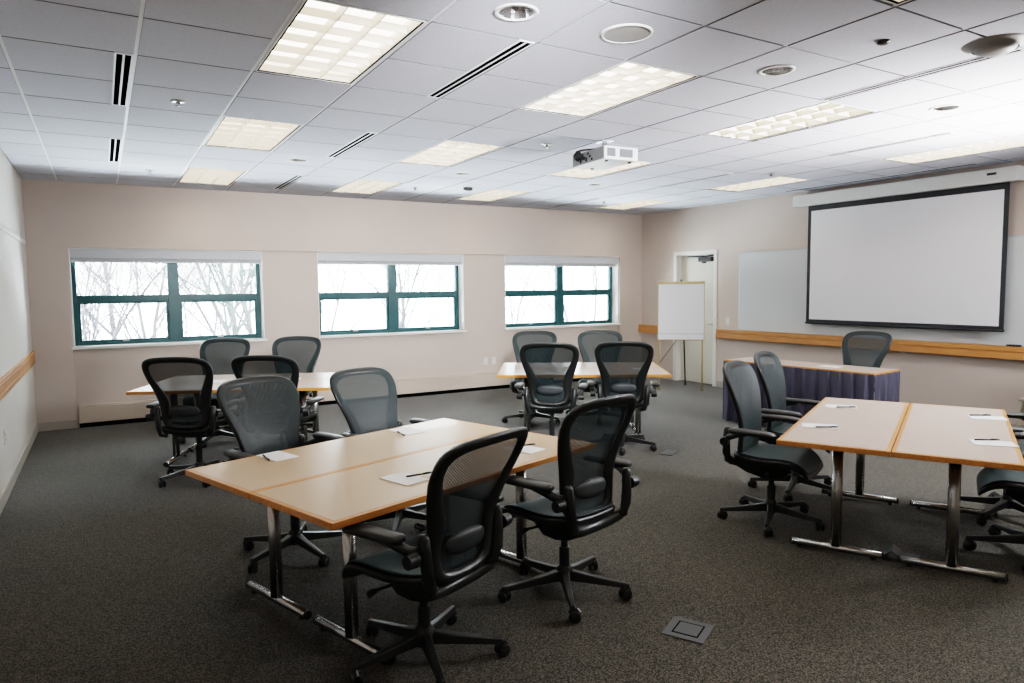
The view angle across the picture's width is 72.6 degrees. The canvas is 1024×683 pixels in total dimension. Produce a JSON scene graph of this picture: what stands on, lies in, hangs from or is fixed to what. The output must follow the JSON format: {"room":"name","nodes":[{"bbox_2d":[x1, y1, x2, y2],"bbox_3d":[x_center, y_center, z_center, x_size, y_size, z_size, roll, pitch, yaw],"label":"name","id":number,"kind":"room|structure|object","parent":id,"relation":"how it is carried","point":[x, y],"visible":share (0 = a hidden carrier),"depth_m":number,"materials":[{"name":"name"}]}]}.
{"room":"conference room","nodes":[
{"label":"conference room","id":0,"kind":"room"},
{"bbox_2d":[0,148,36,496],"bbox_3d":[-2.417,-0.083,2.486,0.200,3.080,13.536,-3,5,-30],"label":"wall","id":1,"kind":"structure","parent":0,"point":[18,419],"depth_m":6.58,"materials":[{"name":"paint"}]},
{"bbox_2d":[0,223,24,243],"bbox_3d":[-2.184,-0.714,2.256,0.030,0.040,12.580,-3,5,-30],"label":"trim","id":2,"kind":"structure","parent":1,"relation":"attached to","point":[3,228],"depth_m":6.56,"materials":[{"name":"white"}]},
{"bbox_2d":[0,351,35,400],"bbox_3d":[-2.274,0.579,2.529,0.028,0.150,12.984,-3,5,-30],"label":"trim","id":3,"kind":"structure","parent":1,"relation":"attached to","point":[13,376],"depth_m":6.29,"materials":[{"name":"brown wood"}]},
{"bbox_2d":[0,423,37,514],"bbox_3d":[-2.270,1.403,2.583,0.012,0.100,12.973,-3,5,-30],"label":"baseboard","id":4,"kind":"structure","parent":1,"relation":"attached to","point":[5,495],"depth_m":6.13,"materials":[{"name":"beige plastic"}]},
{"bbox_2d":[21,178,641,427],"bbox_3d":[-1.699,-0.707,10.533,9.220,3.080,0.350,-3,5,-30],"label":"wall","id":5,"kind":"structure","parent":0,"point":[289,230],"depth_m":9.60,"materials":[{"name":"paint"}]},
{"bbox_2d":[38,420,76,431],"bbox_3d":[-5.394,0.998,8.265,0.400,0.100,0.012,-3,5,-30],"label":"baseboard","id":6,"kind":"structure","parent":5,"relation":"attached to","point":[58,425],"depth_m":8.26,"materials":[{"name":"beige plastic"}]},
{"bbox_2d":[68,247,264,346],"bbox_3d":[-4.361,-0.584,8.947,2.200,1.180,0.233,-3,5,-30],"label":"window","id":7,"kind":"structure","parent":5,"relation":"in","point":[173,300],"depth_m":8.98,"materials":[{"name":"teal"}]},
{"bbox_2d":[69,249,260,263],"bbox_3d":[-4.332,-1.082,8.852,2.196,0.171,0.095,-3,5,-30],"label":"roller blind","id":8,"kind":"object","parent":7,"relation":"attached to","point":[76,255],"visible":0.98,"depth_m":8.78,"materials":[{"name":"grey fabric"}]},
{"bbox_2d":[72,338,266,349],"bbox_3d":[-4.362,0.021,9.006,2.240,0.034,0.365,-3,5,-30],"label":"trim","id":9,"kind":"structure","parent":5,"relation":"attached to","point":[106,346],"depth_m":8.71,"materials":[{"name":"white paint"}]},
{"bbox_2d":[79,372,579,427],"bbox_3d":[-1.633,0.706,10.464,8.280,0.270,0.073,-3,5,-30],"label":"baseboard heater","id":10,"kind":"object","parent":5,"relation":"attached to","point":[101,414],"visible":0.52,"depth_m":10.41,"materials":[{"name":"beige paint"}]},
{"bbox_2d":[317,252,463,335],"bbox_3d":[-1.796,-0.725,10.449,2.280,1.180,0.233,-3,5,-30],"label":"window","id":11,"kind":"structure","parent":5,"relation":"in","point":[391,297],"depth_m":10.51,"materials":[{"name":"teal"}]},
{"bbox_2d":[318,253,462,265],"bbox_3d":[-1.768,-1.223,10.354,2.276,0.171,0.095,-3,5,-30],"label":"roller blind","id":12,"kind":"object","parent":11,"relation":"attached to","point":[323,258],"visible":0.98,"depth_m":10.28,"materials":[{"name":"grey fabric"}]},
{"bbox_2d":[318,329,466,338],"bbox_3d":[-1.797,-0.120,10.508,2.320,0.034,0.365,-3,5,-30],"label":"trim","id":13,"kind":"structure","parent":5,"relation":"attached to","point":[456,330],"depth_m":10.32,"materials":[{"name":"white"}]},
{"bbox_2d":[504,255,617,327],"bbox_3d":[0.835,-0.870,11.990,2.345,1.180,0.233,-3,5,-30],"label":"window","id":14,"kind":"structure","parent":5,"relation":"in","point":[611,292],"depth_m":12.08,"materials":[{"name":"teal"}]},
{"bbox_2d":[505,256,617,266],"bbox_3d":[0.864,-1.368,11.895,2.341,0.171,0.095,-3,5,-30],"label":"roller blind","id":15,"kind":"object","parent":14,"relation":"attached to","point":[509,260],"visible":0.96,"depth_m":11.84,"materials":[{"name":"grey fabric"}]},
{"bbox_2d":[504,323,620,329],"bbox_3d":[0.834,-0.264,12.048,2.385,0.034,0.365,-3,5,-30],"label":"trim","id":16,"kind":"structure","parent":5,"relation":"attached to","point":[596,324],"depth_m":11.89,"materials":[{"name":"white"}]},
{"bbox_2d":[0,377,1023,682],"bbox_3d":[1.659,1.279,4.985,9.620,0.100,13.536,-3,5,-30],"label":"floor","id":17,"kind":"structure","parent":0,"point":[108,574],"depth_m":3.84,"materials":[{"name":"carpet"}]},
{"bbox_2d":[141,357,230,487],"bbox_3d":[-2.717,0.643,5.974,0.751,1.103,0.830,-1,4,-1],"label":"office chair","id":18,"kind":"object","parent":17,"relation":"on","point":[182,386],"visible":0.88,"depth_m":5.75,"materials":[{"name":"black plastic"}]},
{"bbox_2d":[179,338,249,447],"bbox_3d":[-3.207,0.532,7.562,0.751,1.092,0.830,-1,4,-1],"label":"office chair","id":19,"kind":"object","parent":17,"relation":"on","point":[219,353],"visible":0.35,"depth_m":7.79,"materials":[{"name":"black fabric"}]},
{"bbox_2d":[126,379,330,466],"bbox_3d":[-2.618,0.778,6.705,1.800,0.722,0.600,-1,4,-5],"label":"folding table","id":20,"kind":"object","parent":17,"relation":"on","point":[303,385],"visible":0.41,"depth_m":6.64,"materials":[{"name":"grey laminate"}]},
{"bbox_2d":[188,372,334,451],"bbox_3d":[-2.674,0.733,7.305,1.800,0.722,0.600,-1,4,-5],"label":"folding table","id":21,"kind":"object","parent":17,"relation":"on","point":[304,376],"visible":0.16,"depth_m":7.33,"materials":[{"name":"beige laminate"}]},
{"bbox_2d":[231,355,323,425],"bbox_3d":[-2.038,0.629,6.107,0.751,1.098,0.830,0,4,2],"label":"office chair","id":22,"kind":"object","parent":17,"relation":"on","point":[250,365],"visible":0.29,"depth_m":5.78,"materials":[{"name":"black fabric"}]},
{"bbox_2d":[216,376,356,573],"bbox_3d":[-1.380,0.776,4.305,0.823,1.067,0.754,3,6,38],"label":"office chair","id":23,"kind":"object","parent":17,"relation":"on","point":[262,413],"visible":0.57,"depth_m":4.39,"materials":[{"name":"black plastic"}]},
{"bbox_2d":[272,336,320,432],"bbox_3d":[-2.457,0.511,7.735,0.751,1.092,0.830,-1,4,-1],"label":"office chair","id":24,"kind":"object","parent":17,"relation":"on","point":[305,350],"visible":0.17,"depth_m":7.98,"materials":[{"name":"grey fabric"}]},
{"bbox_2d":[185,418,507,619],"bbox_3d":[-0.825,0.965,4.029,0.638,0.722,1.800,3,6,41],"label":"folding table","id":25,"kind":"object","parent":17,"relation":"on","point":[242,477],"visible":0.81,"depth_m":3.67,"materials":[{"name":"brown wood"}]},
{"bbox_2d":[256,451,299,461],"bbox_3d":[-1.276,0.624,3.793,0.210,0.004,0.140,3,6,41],"label":"notepad","id":26,"kind":"object","parent":25,"relation":"on","point":[276,456],"visible":1,"depth_m":3.78,"materials":[{"name":"white paper"}]},
{"bbox_2d":[389,427,424,434],"bbox_3d":[-0.670,0.568,4.437,0.140,0.004,0.210,-5,6,-43],"label":"notepad","id":27,"kind":"object","parent":25,"relation":"on","point":[404,430],"visible":1,"depth_m":4.43,"materials":[{"name":"white paper"}]},
{"bbox_2d":[329,367,430,531],"bbox_3d":[-0.811,0.736,4.775,0.775,1.064,0.734,3,6,38],"label":"office chair","id":28,"kind":"object","parent":17,"relation":"on","point":[366,397],"visible":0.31,"depth_m":4.88,"materials":[{"name":"grey fabric"}]},
{"bbox_2d":[249,432,557,664],"bbox_3d":[-0.340,0.993,3.609,0.638,0.722,1.800,3,6,41],"label":"folding table","id":29,"kind":"object","parent":17,"relation":"on","point":[337,500],"visible":0.52,"depth_m":3.15,"materials":[{"name":"laminate"}]},
{"bbox_2d":[379,472,428,485],"bbox_3d":[-0.513,0.653,3.314,0.210,0.004,0.140,3,6,41],"label":"notepad","id":30,"kind":"object","parent":29,"relation":"on","point":[400,477],"visible":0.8,"depth_m":3.31,"materials":[{"name":"white paper"}]},
{"bbox_2d":[521,446,545,453],"bbox_3d":[0.065,0.601,3.907,0.210,0.004,0.140,3,6,41],"label":"notepad","id":31,"kind":"object","parent":29,"relation":"on","point":[526,449],"visible":0.51,"depth_m":3.88,"materials":[{"name":"white paper"}]},
{"bbox_2d":[341,427,527,682],"bbox_3d":[-0.360,0.869,3.016,0.837,1.059,0.744,3,5,37],"label":"office chair","id":32,"kind":"object","parent":17,"relation":"on","point":[461,542],"visible":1,"depth_m":2.88,"materials":[{"name":"black plastic"}]},
{"bbox_2d":[502,330,559,426],"bbox_3d":[0.252,0.432,8.461,0.752,1.085,0.830,0,4,7],"label":"office chair","id":33,"kind":"object","parent":17,"relation":"on","point":[521,338],"visible":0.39,"depth_m":8.71,"materials":[{"name":"black plastic"}]},
{"bbox_2d":[515,342,587,436],"bbox_3d":[0.386,0.537,6.846,0.752,1.120,0.830,0,4,7],"label":"office chair","id":34,"kind":"object","parent":17,"relation":"on","point":[549,367],"visible":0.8,"depth_m":6.61,"materials":[{"name":"black plastic"}]},
{"bbox_2d":[497,394,638,623],"bbox_3d":[0.268,0.795,3.698,0.748,1.090,0.710,-5,6,-44],"label":"office chair","id":35,"kind":"object","parent":17,"relation":"on","point":[591,434],"visible":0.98,"depth_m":3.55,"materials":[{"name":"black plastic"}]},
{"bbox_2d":[501,362,660,429],"bbox_3d":[0.790,0.634,8.135,1.800,0.722,0.600,0,4,3],"label":"folding table","id":36,"kind":"object","parent":17,"relation":"on","point":[580,364],"visible":0.22,"depth_m":8.09,"materials":[{"name":"beige laminate"}]},
{"bbox_2d":[497,368,670,439],"bbox_3d":[0.759,0.681,7.534,1.800,0.722,0.600,0,4,3],"label":"folding table","id":37,"kind":"object","parent":17,"relation":"on","point":[505,372],"visible":0.55,"depth_m":7.48,"materials":[{"name":"grey laminate"}]},
{"bbox_2d":[578,330,621,391],"bbox_3d":[1.078,0.422,8.517,0.752,1.080,0.830,0,4,7],"label":"office chair","id":38,"kind":"object","parent":17,"relation":"on","point":[588,340],"visible":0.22,"depth_m":8.77,"materials":[{"name":"grey fabric"}]},
{"bbox_2d":[587,341,658,455],"bbox_3d":[1.102,0.525,6.951,0.741,1.113,0.760,0,4,7],"label":"office chair","id":39,"kind":"object","parent":17,"relation":"on","point":[623,366],"visible":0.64,"depth_m":6.74,"materials":[{"name":"black plastic"}]},
{"bbox_2d":[658,280,704,390],"bbox_3d":[2.687,-0.118,11.132,0.710,1.732,0.638,0,4,11],"label":"easel","id":40,"kind":"object","parent":17,"relation":"on","point":[681,304],"visible":1,"depth_m":10.82,"materials":[{"name":"white"}]},
{"bbox_2d":[661,616,714,644],"bbox_3d":[0.835,1.363,3.298,0.200,0.007,0.200,2,5,31],"label":"box","id":41,"kind":"object","parent":17,"relation":"on","point":[678,627],"visible":1,"depth_m":3.29,"materials":[{"name":"grey metal"}]},
{"bbox_2d":[717,360,824,536],"bbox_3d":[1.801,0.697,4.766,0.671,1.091,0.729,3,5,36],"label":"office chair","id":42,"kind":"object","parent":17,"relation":"on","point":[763,460],"visible":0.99,"depth_m":4.76,"materials":[{"name":"black plastic"}]},
{"bbox_2d":[748,351,831,500],"bbox_3d":[2.248,0.637,5.485,0.683,1.091,0.737,3,5,36],"label":"office chair","id":43,"kind":"object","parent":17,"relation":"on","point":[769,368],"visible":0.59,"depth_m":5.54,"materials":[{"name":"black plastic"}]},
{"bbox_2d":[723,357,899,426],"bbox_3d":[3.275,0.624,7.843,0.590,0.736,1.940,-4,5,-36],"label":"table","id":44,"kind":"object","parent":17,"relation":"on","point":[803,380],"visible":0.38,"depth_m":7.39,"materials":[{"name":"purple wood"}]},
{"bbox_2d":[776,397,909,560],"bbox_3d":[2.290,0.881,4.719,0.590,0.722,1.830,2,5,32],"label":"folding table","id":45,"kind":"object","parent":17,"relation":"on","point":[873,428],"visible":0.96,"depth_m":4.29,"materials":[{"name":"brown wood"}]},
{"bbox_2d":[802,423,838,428],"bbox_3d":[1.969,0.540,4.455,0.210,0.004,0.140,1,5,21],"label":"notepad","id":46,"kind":"object","parent":45,"relation":"on","point":[807,425],"visible":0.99,"depth_m":4.46,"materials":[{"name":"white paper"}]},
{"bbox_2d":[825,404,857,408],"bbox_3d":[2.436,0.482,5.157,0.210,0.004,0.140,1,5,21],"label":"notepad","id":47,"kind":"object","parent":45,"relation":"on","point":[826,405],"visible":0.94,"depth_m":5.15,"materials":[{"name":"white paper"}]},
{"bbox_2d":[842,331,891,387],"bbox_3d":[3.854,0.440,7.887,0.830,1.085,0.751,-4,5,-36],"label":"office chair","id":48,"kind":"object","parent":17,"relation":"on","point":[859,348],"visible":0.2,"depth_m":8.02,"materials":[{"name":"grey fabric"}]},
{"bbox_2d":[881,544,919,561],"bbox_3d":[2.311,1.260,4.148,0.200,0.054,0.180,2,5,32],"label":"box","id":49,"kind":"object","parent":17,"relation":"on","point":[891,553],"visible":0.73,"depth_m":4.16,"materials":[{"name":"black plastic"}]},
{"bbox_2d":[891,403,1023,582],"bbox_3d":[2.791,0.900,4.401,0.590,0.722,1.830,2,5,32],"label":"folding table","id":50,"kind":"object","parent":17,"relation":"on","point":[928,432],"visible":0.91,"depth_m":3.94,"materials":[{"name":"grey laminate"}]},
{"bbox_2d":[967,415,1008,420],"bbox_3d":[3.187,0.511,4.671,0.210,0.004,0.140,1,5,21],"label":"notepad","id":51,"kind":"object","parent":50,"relation":"on","point":[971,417],"visible":1,"depth_m":4.66,"materials":[{"name":"white paper"}]},
{"bbox_2d":[968,439,1019,447],"bbox_3d":[2.711,0.574,3.924,0.210,0.004,0.140,1,5,21],"label":"notepad","id":52,"kind":"object","parent":50,"relation":"on","point":[975,442],"visible":1,"depth_m":3.91,"materials":[{"name":"white paper"}]},
{"bbox_2d":[961,412,1023,525],"bbox_3d":[3.490,0.695,4.808,0.824,1.055,0.754,2,5,32],"label":"office chair","id":53,"kind":"object","parent":17,"relation":"on","point":[999,501],"visible":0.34,"depth_m":4.82,"materials":[{"name":"black plastic"}]},
{"bbox_2d":[963,432,1023,571],"bbox_3d":[3.133,0.754,4.081,0.814,1.055,0.753,2,5,32],"label":"office chair","id":54,"kind":"object","parent":17,"relation":"on","point":[988,479],"visible":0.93,"depth_m":4.19,"materials":[{"name":"black plastic"}]},
{"bbox_2d":[1016,397,1023,426],"bbox_3d":[5.379,0.637,7.020,0.443,0.812,0.448,-4,6,-38],"label":"folding chair","id":55,"kind":"object","parent":17,"relation":"on","point":[1020,399],"visible":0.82,"depth_m":7.14,"materials":[{"name":"beige"}]},
{"bbox_2d":[0,0,1023,214],"bbox_3d":[1.667,-1.692,4.692,9.220,0.030,12.986,-3,5,-30],"label":"ceiling","id":56,"kind":"structure","parent":0,"point":[58,118],"depth_m":4.69,"materials":[{"name":"tile"}]},
{"bbox_2d":[108,138,121,161],"bbox_3d":[-3.661,-1.759,6.420,0.092,0.014,1.220,-3,5,-30],"label":"ceiling vent","id":57,"kind":"object","parent":56,"relation":"in","point":[114,143],"visible":0.98,"depth_m":6.34,"materials":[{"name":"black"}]},
{"bbox_2d":[111,52,133,105],"bbox_3d":[-2.424,-1.611,4.322,0.092,0.014,1.220,-3,5,-30],"label":"ceiling vent","id":58,"kind":"object","parent":56,"relation":"in","point":[122,68],"visible":1,"depth_m":4.22,"materials":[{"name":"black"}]},
{"bbox_2d":[178,167,246,185],"bbox_3d":[-3.443,-1.946,7.954,0.584,0.140,1.194,-3,5,-30],"label":"ceiling light","id":59,"kind":"object","parent":56,"relation":"attached to","point":[194,175],"visible":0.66,"depth_m":8.01,"materials":[{"name":"white plastic"}]},
{"bbox_2d":[203,116,301,151],"bbox_3d":[-2.206,-1.798,5.856,0.584,0.140,1.194,-3,5,-30],"label":"ceiling light","id":60,"kind":"object","parent":56,"relation":"attached to","point":[230,132],"visible":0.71,"depth_m":5.88,"materials":[{"name":"white plastic"}]},
{"bbox_2d":[273,175,303,188],"bbox_3d":[-2.701,-1.920,8.393,0.092,0.014,1.220,-3,5,-30],"label":"ceiling vent","id":61,"kind":"object","parent":56,"relation":"in","point":[296,177],"visible":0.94,"depth_m":8.32,"materials":[{"name":"white metal"}]},
{"bbox_2d":[255,0,426,84],"bbox_3d":[-0.970,-1.649,3.758,0.584,0.140,1.194,-3,5,-30],"label":"ceiling light","id":62,"kind":"object","parent":56,"relation":"attached to","point":[323,40],"visible":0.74,"depth_m":3.73,"materials":[{"name":"white plastic"}]},
{"bbox_2d":[326,132,377,157],"bbox_3d":[-1.464,-1.772,6.295,0.092,0.014,1.220,-3,5,-30],"label":"ceiling vent","id":63,"kind":"object","parent":56,"relation":"in","point":[367,135],"visible":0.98,"depth_m":6.23,"materials":[{"name":"white metal"}]},
{"bbox_2d":[330,179,404,193],"bbox_3d":[-1.865,-2.033,8.878,0.584,0.140,1.194,-3,5,-30],"label":"ceiling light","id":64,"kind":"object","parent":56,"relation":"attached to","point":[359,186],"visible":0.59,"depth_m":8.93,"materials":[{"name":"white plastic"}]},
{"bbox_2d":[397,140,503,166],"bbox_3d":[-0.629,-1.885,6.779,0.584,0.140,1.194,-3,5,-30],"label":"ceiling light","id":65,"kind":"object","parent":56,"relation":"attached to","point":[447,153],"visible":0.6,"depth_m":6.81,"materials":[{"name":"white plastic"}]},
{"bbox_2d":[427,39,534,97],"bbox_3d":[-0.228,-1.623,4.197,0.092,0.014,1.220,-3,5,-30],"label":"ceiling vent","id":66,"kind":"object","parent":56,"relation":"in","point":[520,45],"visible":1,"depth_m":4.09,"materials":[{"name":"white"}]},
{"bbox_2d":[455,189,529,201],"bbox_3d":[-0.279,-2.120,9.807,0.584,0.140,1.194,-3,5,-30],"label":"ceiling light","id":67,"kind":"object","parent":56,"relation":"attached to","point":[494,194],"visible":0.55,"depth_m":9.87,"materials":[{"name":"white plastic"}]},
{"bbox_2d":[494,3,538,21],"bbox_3d":[0.020,-1.601,3.280,0.214,0.111,0.214,-3,5,-30],"label":"recessed light","id":68,"kind":"object","parent":56,"relation":"in","point":[513,12],"visible":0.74,"depth_m":3.35,"materials":[{"name":"white metal"}]},
{"bbox_2d":[547,161,654,178],"bbox_3d":[0.958,-1.972,7.709,0.584,0.140,1.194,-3,5,-30],"label":"ceiling light","id":69,"kind":"object","parent":56,"relation":"attached to","point":[574,172],"visible":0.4,"depth_m":7.95,"materials":[{"name":"white plastic"}]},
{"bbox_2d":[573,140,637,169],"bbox_3d":[0.812,-1.673,6.207,0.426,0.222,0.526,-3,5,-26],"label":"projector","id":70,"kind":"object","parent":56,"relation":"attached to","point":[607,156],"visible":1,"depth_m":6.07,"materials":[{"name":"white plastic"}]},
{"bbox_2d":[607,147,615,155],"bbox_3d":[0.847,-1.616,5.939,0.085,0.070,0.007,-3,5,-26],"label":"vent","id":71,"kind":"object","parent":70,"relation":"attached to","point":[611,151],"depth_m":5.94,"materials":[{"name":"grey plastic"}]},
{"bbox_2d":[620,149,632,157],"bbox_3d":[0.986,-1.623,6.008,0.135,0.070,0.007,-3,5,-26],"label":"vent","id":72,"kind":"object","parent":70,"relation":"attached to","point":[624,153],"depth_m":6.01,"materials":[{"name":"grey plastic"}]},
{"bbox_2d":[519,60,699,117],"bbox_3d":[0.608,-1.736,4.681,0.584,0.140,1.194,-3,5,-30],"label":"ceiling light","id":73,"kind":"object","parent":56,"relation":"attached to","point":[624,82],"visible":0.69,"depth_m":4.68,"materials":[{"name":"white plastic"}]},
{"bbox_2d":[600,23,653,43],"bbox_3d":[0.588,-1.576,3.573,0.270,0.009,0.270,-3,5,-30],"label":"ceiling speaker","id":74,"kind":"object","parent":56,"relation":"attached to","point":[629,32],"visible":1,"depth_m":3.56,"materials":[{"name":"white metal"}]},
{"bbox_2d":[604,27,649,42],"bbox_3d":[0.588,-1.573,3.573,0.236,0.002,0.236,-3,5,-30],"label":"speaker grille","id":75,"kind":"object","parent":74,"relation":"attached to","point":[611,34],"depth_m":3.57,"materials":[{"name":"grey"}]},
{"bbox_2d":[598,200,669,209],"bbox_3d":[1.924,-2.241,11.096,0.584,0.140,1.194,-3,5,-30],"label":"ceiling light","id":76,"kind":"object","parent":56,"relation":"attached to","point":[641,203],"visible":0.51,"depth_m":11.17,"materials":[{"name":"white plastic"}]},
{"bbox_2d":[658,173,731,187],"bbox_3d":[2.222,-1.985,8.592,0.092,0.014,1.220,-3,5,-30],"label":"ceiling vent","id":77,"kind":"object","parent":56,"relation":"in","point":[727,173],"visible":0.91,"depth_m":8.55,"materials":[{"name":"white metal"}]},
{"bbox_2d":[707,176,808,191],"bbox_3d":[3.160,-2.093,8.998,0.584,0.140,1.194,-3,5,-30],"label":"ceiling light","id":78,"kind":"object","parent":56,"relation":"attached to","point":[775,181],"visible":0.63,"depth_m":9.05,"materials":[{"name":"white plastic"}]},
{"bbox_2d":[758,65,795,75],"bbox_3d":[1.598,-1.688,4.204,0.214,0.111,0.214,-3,5,-30],"label":"recessed light","id":79,"kind":"object","parent":56,"relation":"in","point":[775,70],"visible":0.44,"depth_m":4.26,"materials":[{"name":"white metal"}]},
{"bbox_2d":[703,101,876,140],"bbox_3d":[2.195,-1.823,5.611,0.584,0.140,1.194,-3,5,-30],"label":"ceiling light","id":80,"kind":"object","parent":56,"relation":"attached to","point":[826,112],"visible":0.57,"depth_m":5.61,"materials":[{"name":"white plastic"}]},
{"bbox_2d":[784,163,977,191],"bbox_3d":[4.403,-2.007,8.588,0.050,0.018,2.450,-3,5,-30],"label":"ceiling vent","id":81,"kind":"object","parent":56,"relation":"in","point":[972,163],"visible":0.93,"depth_m":8.38,"materials":[{"name":"white metal"}]},
{"bbox_2d":[875,39,890,45],"bbox_3d":[1.984,-1.597,3.727,0.072,0.018,0.071,-3,5,-30],"label":"ceiling sensor","id":82,"kind":"object","parent":56,"relation":"attached to","point":[881,42],"visible":1,"depth_m":3.71,"materials":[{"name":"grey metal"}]},
{"bbox_2d":[825,132,954,156],"bbox_3d":[3.485,-1.838,6.509,0.092,0.014,1.220,-3,5,-30],"label":"ceiling vent","id":83,"kind":"object","parent":56,"relation":"in","point":[946,133],"visible":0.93,"depth_m":6.43,"materials":[{"name":"white metal"}]},
{"bbox_2d":[882,0,909,4],"bbox_3d":[1.845,-1.587,2.583,0.584,0.140,1.194,-3,5,-30],"label":"ceiling light","id":84,"kind":"object","parent":56,"relation":"attached to","point":[895,2],"visible":1,"depth_m":3.21,"materials":[{"name":"white plastic"}]},
{"bbox_2d":[821,47,1023,100],"bbox_3d":[2.509,-1.664,4.377,0.092,0.014,1.220,-3,5,-30],"label":"ceiling vent","id":85,"kind":"object","parent":56,"relation":"in","point":[977,59],"visible":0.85,"depth_m":4.35,"materials":[{"name":"white metal"}]},
{"bbox_2d":[928,104,962,111],"bbox_3d":[3.200,-1.776,5.142,0.214,0.111,0.214,-3,5,-30],"label":"recessed light","id":86,"kind":"object","parent":56,"relation":"in","point":[947,107],"visible":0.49,"depth_m":5.19,"materials":[{"name":"white metal"}]},
{"bbox_2d":[880,137,1023,163],"bbox_3d":[4.397,-1.944,6.900,0.584,0.140,1.194,-3,5,-30],"label":"ceiling light","id":87,"kind":"object","parent":56,"relation":"attached to","point":[1005,143],"visible":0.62,"depth_m":6.93,"materials":[{"name":"white plastic"}]},
{"bbox_2d":[961,33,1023,57],"bbox_3d":[2.627,-1.586,3.785,0.320,0.062,0.320,-3,5,-30],"label":"dome camera","id":88,"kind":"object","parent":56,"relation":"attached to","point":[1002,44],"visible":1,"depth_m":3.72,"materials":[{"name":"grey"}]},
{"bbox_2d":[641,160,1023,424],"bbox_3d":[5.652,-0.535,7.327,0.200,3.080,13.336,-3,5,-30],"label":"wall","id":89,"kind":"structure","parent":0,"point":[772,222],"depth_m":10.16,"materials":[{"name":"paint"}]},
{"bbox_2d":[638,324,657,333],"bbox_3d":[2.540,-0.218,12.398,0.075,0.145,0.794,-3,5,-30],"label":"trim","id":90,"kind":"structure","parent":89,"relation":"attached to","point":[642,328],"depth_m":12.49,"materials":[{"name":"brown wood"}]},
{"bbox_2d":[673,249,717,386],"bbox_3d":[3.102,-0.404,11.639,0.175,2.210,0.980,-3,5,-30],"label":"door","id":91,"kind":"structure","parent":89,"relation":"in","point":[698,265],"depth_m":11.59,"materials":[{"name":"beige paint"}]},
{"bbox_2d":[715,329,1023,360],"bbox_3d":[6.099,0.209,6.360,0.075,0.145,11.130,-3,5,-30],"label":"trim","id":92,"kind":"structure","parent":89,"relation":"attached to","point":[954,349],"depth_m":8.47,"materials":[{"name":"brown wood"}]},
{"bbox_2d":[738,235,1023,346],"bbox_3d":[4.749,-0.626,8.634,0.022,1.190,4.912,-3,5,-30],"label":"whiteboard","id":93,"kind":"object","parent":89,"relation":"attached to","point":[772,283],"visible":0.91,"depth_m":9.84,"materials":[{"name":"white ceramic"}]},
{"bbox_2d":[793,165,1023,331],"bbox_3d":[4.671,-1.057,8.580,0.168,1.762,2.770,-3,5,-30],"label":"projection screen","id":94,"kind":"object","parent":89,"relation":"attached to","point":[930,252],"visible":1,"depth_m":8.33,"materials":[{"name":"white fabric"}]},
{"label":"outside","id":95,"kind":"structure","parent":0,"visible":0},
{"bbox_2d":[77,273,606,339],"bbox_3d":[-7.558,-0.652,22.753,38.000,3.847,26.000,-3,5,-30],"label":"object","id":96,"kind":"object","parent":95,"point":[420,316],"visible":0.15,"depth_m":27.12,"materials":[{"name":"white"}]},
{"bbox_2d":[76,262,162,339],"bbox_3d":[-7.955,-2.885,11.940,5.961,7.830,4.923,-2,4,-12],"label":"bare tree","id":97,"kind":"object","parent":96,"relation":"on","point":[107,272],"visible":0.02,"depth_m":13.05,"materials":[{"name":"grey plant"}]},
{"bbox_2d":[75,262,201,340],"bbox_3d":[-6.697,-0.963,11.109,3.849,5.640,5.081,-2,5,-21],"label":"bare tree","id":98,"kind":"object","parent":96,"relation":"on","point":[86,331],"visible":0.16,"depth_m":11.01,"materials":[{"name":"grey plant"}]},
{"bbox_2d":[75,262,252,338],"bbox_3d":[-5.818,-2.278,11.509,4.780,7.389,4.732,1,5,19],"label":"bare tree","id":99,"kind":"object","parent":96,"relation":"on","point":[156,318],"visible":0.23,"depth_m":11.73,"materials":[{"name":"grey plant"}]},
{"bbox_2d":[93,263,255,334],"bbox_3d":[-6.388,-2.990,15.022,7.355,7.331,4.591,-1,4,-4],"label":"bare tree","id":100,"kind":"object","parent":96,"relation":"on","point":[240,274],"visible":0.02,"depth_m":15.03,"materials":[{"name":"plant"}]},
{"bbox_2d":[113,263,335,335],"bbox_3d":[-5.596,-1.847,12.534,5.293,6.198,3.799,-1,4,-11],"label":"bare tree","id":101,"kind":"object","parent":96,"relation":"on","point":[216,307],"visible":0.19,"depth_m":12.26,"materials":[{"name":"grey plant"}]},
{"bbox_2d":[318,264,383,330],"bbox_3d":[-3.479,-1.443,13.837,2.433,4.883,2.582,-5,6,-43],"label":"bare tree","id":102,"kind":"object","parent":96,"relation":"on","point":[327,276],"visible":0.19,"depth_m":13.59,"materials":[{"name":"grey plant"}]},
{"bbox_2d":[319,265,453,328],"bbox_3d":[-2.389,-2.233,14.667,5.320,6.842,5.702,-1,4,-9],"label":"bare tree","id":103,"kind":"object","parent":96,"relation":"on","point":[399,275],"visible":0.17,"depth_m":14.69,"materials":[{"name":"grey plant"}]},
{"bbox_2d":[425,265,571,322],"bbox_3d":[-0.393,-1.735,14.961,4.420,6.002,4.447,-3,5,-26],"label":"bare tree","id":104,"kind":"object","parent":96,"relation":"on","point":[529,274],"visible":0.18,"depth_m":15.97,"materials":[{"name":"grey plant"}]},
{"bbox_2d":[507,266,606,320],"bbox_3d":[1.625,-1.968,16.266,4.987,5.823,2.864,-1,4,-8],"label":"bare tree","id":105,"kind":"object","parent":96,"relation":"on","point":[595,277],"visible":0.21,"depth_m":16.34,"materials":[{"name":"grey plant"}]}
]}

